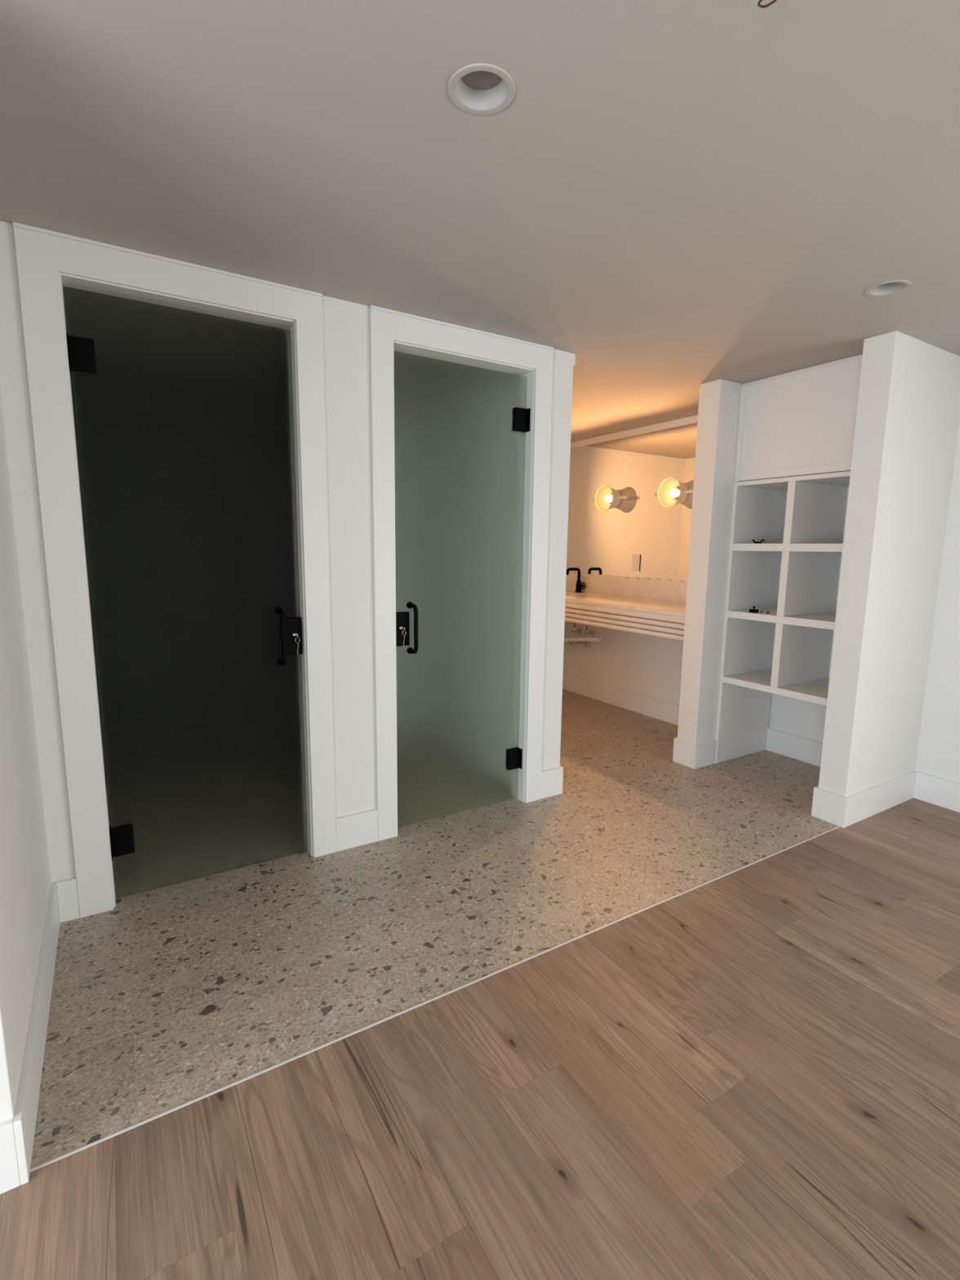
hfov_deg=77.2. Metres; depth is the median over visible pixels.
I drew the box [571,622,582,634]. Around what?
shutoff valve
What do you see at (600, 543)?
wall mirror
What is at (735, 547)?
shelf
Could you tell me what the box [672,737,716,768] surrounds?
baseboard
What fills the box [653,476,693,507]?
wall sconce
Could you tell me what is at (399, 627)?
key
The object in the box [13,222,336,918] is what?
trim
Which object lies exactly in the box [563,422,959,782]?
wall
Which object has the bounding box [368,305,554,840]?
trim
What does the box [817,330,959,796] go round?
wall
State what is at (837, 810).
baseboard
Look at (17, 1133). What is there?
baseboard
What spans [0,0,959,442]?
ceiling
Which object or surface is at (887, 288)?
recessed light
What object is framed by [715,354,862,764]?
built-in shelves
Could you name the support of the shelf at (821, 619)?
attached to the built-in shelves at (796, 429)
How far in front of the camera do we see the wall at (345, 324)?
2.29 m
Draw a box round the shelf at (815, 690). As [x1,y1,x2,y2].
[722,668,829,705]
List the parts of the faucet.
spout, wheel handle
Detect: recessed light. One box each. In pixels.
[447,62,515,115]
[864,280,911,297]
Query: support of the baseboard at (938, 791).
attached to the wall at (938, 755)
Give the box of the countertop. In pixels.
[564,590,685,619]
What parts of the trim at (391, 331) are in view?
cap moulding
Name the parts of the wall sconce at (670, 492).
bulb, rod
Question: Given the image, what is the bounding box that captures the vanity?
[564,573,687,641]
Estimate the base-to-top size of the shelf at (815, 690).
0.035 m
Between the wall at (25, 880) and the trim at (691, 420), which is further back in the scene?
the trim at (691, 420)
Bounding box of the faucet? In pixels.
[566,567,585,592]
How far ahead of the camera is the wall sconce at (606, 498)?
4.66 m
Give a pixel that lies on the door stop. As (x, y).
(754, 611)
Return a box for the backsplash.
[565,573,687,602]
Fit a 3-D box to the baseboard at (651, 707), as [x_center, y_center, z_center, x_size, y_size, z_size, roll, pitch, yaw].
[1.194,0.483,4.677,0.013,0.142,1.849,-5,10,-31]
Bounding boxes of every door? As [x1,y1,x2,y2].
[63,286,307,897]
[393,351,530,827]
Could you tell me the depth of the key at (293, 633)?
2.28 m
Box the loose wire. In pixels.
[757,0,776,8]
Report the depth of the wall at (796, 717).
3.63 m
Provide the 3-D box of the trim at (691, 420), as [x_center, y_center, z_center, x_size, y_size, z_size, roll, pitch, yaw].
[0.586,-1.477,3.962,1.520,0.048,1.885,-5,10,-31]
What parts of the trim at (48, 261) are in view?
cap moulding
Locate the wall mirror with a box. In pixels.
[566,422,697,582]
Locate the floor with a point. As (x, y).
(752, 1072)
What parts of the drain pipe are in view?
wall arm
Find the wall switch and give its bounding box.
[631,554,639,571]
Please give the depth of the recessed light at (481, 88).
1.20 m
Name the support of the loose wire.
hanging from the ceiling
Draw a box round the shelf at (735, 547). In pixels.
[732,543,843,551]
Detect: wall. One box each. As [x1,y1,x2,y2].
[0,221,573,883]
[0,389,51,1123]
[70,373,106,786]
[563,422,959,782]
[677,378,742,744]
[768,693,826,742]
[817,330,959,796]
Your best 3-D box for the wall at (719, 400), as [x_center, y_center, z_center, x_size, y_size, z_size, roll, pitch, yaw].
[1.554,-0.351,3.574,0.799,2.134,0.133,-5,10,-31]
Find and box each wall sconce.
[592,484,628,511]
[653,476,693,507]
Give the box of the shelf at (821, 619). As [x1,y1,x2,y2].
[727,607,835,630]
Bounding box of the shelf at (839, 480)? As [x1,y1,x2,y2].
[737,471,850,491]
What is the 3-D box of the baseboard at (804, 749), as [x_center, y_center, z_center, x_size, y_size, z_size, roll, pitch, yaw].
[1.797,0.688,3.388,0.482,0.142,0.714,-5,10,-31]
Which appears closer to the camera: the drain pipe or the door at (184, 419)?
the door at (184, 419)
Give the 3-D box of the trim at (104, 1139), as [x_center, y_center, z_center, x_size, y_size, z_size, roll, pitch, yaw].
[0.374,0.960,1.979,2.991,0.007,0.006,-5,10,-31]
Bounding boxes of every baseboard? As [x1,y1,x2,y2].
[0,766,561,1194]
[560,765,563,793]
[562,673,679,725]
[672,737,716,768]
[718,728,822,766]
[811,771,916,827]
[913,770,959,812]
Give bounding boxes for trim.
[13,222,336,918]
[30,826,839,1172]
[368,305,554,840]
[570,353,697,448]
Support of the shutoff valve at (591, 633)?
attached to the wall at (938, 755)
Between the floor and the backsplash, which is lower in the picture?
the floor
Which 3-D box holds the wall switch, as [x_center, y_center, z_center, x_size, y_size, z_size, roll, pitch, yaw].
[1.179,-0.584,4.547,0.013,0.128,0.074,-5,10,-31]
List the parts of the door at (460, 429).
pull handle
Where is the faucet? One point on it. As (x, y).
(579, 586)
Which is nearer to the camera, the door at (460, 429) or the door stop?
the door at (460, 429)
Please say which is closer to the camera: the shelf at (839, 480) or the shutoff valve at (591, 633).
the shelf at (839, 480)
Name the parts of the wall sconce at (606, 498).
bulb, rod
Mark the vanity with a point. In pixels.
(662, 615)
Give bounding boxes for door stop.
[748,605,758,613]
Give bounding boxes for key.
[292,632,299,655]
[398,626,405,646]
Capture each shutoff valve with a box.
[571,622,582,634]
[583,625,594,636]
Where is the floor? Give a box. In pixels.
[0,688,959,1279]
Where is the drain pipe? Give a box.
[564,635,601,648]
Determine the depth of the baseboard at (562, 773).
3.07 m
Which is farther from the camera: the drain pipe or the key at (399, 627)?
the drain pipe
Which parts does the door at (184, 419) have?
pull handle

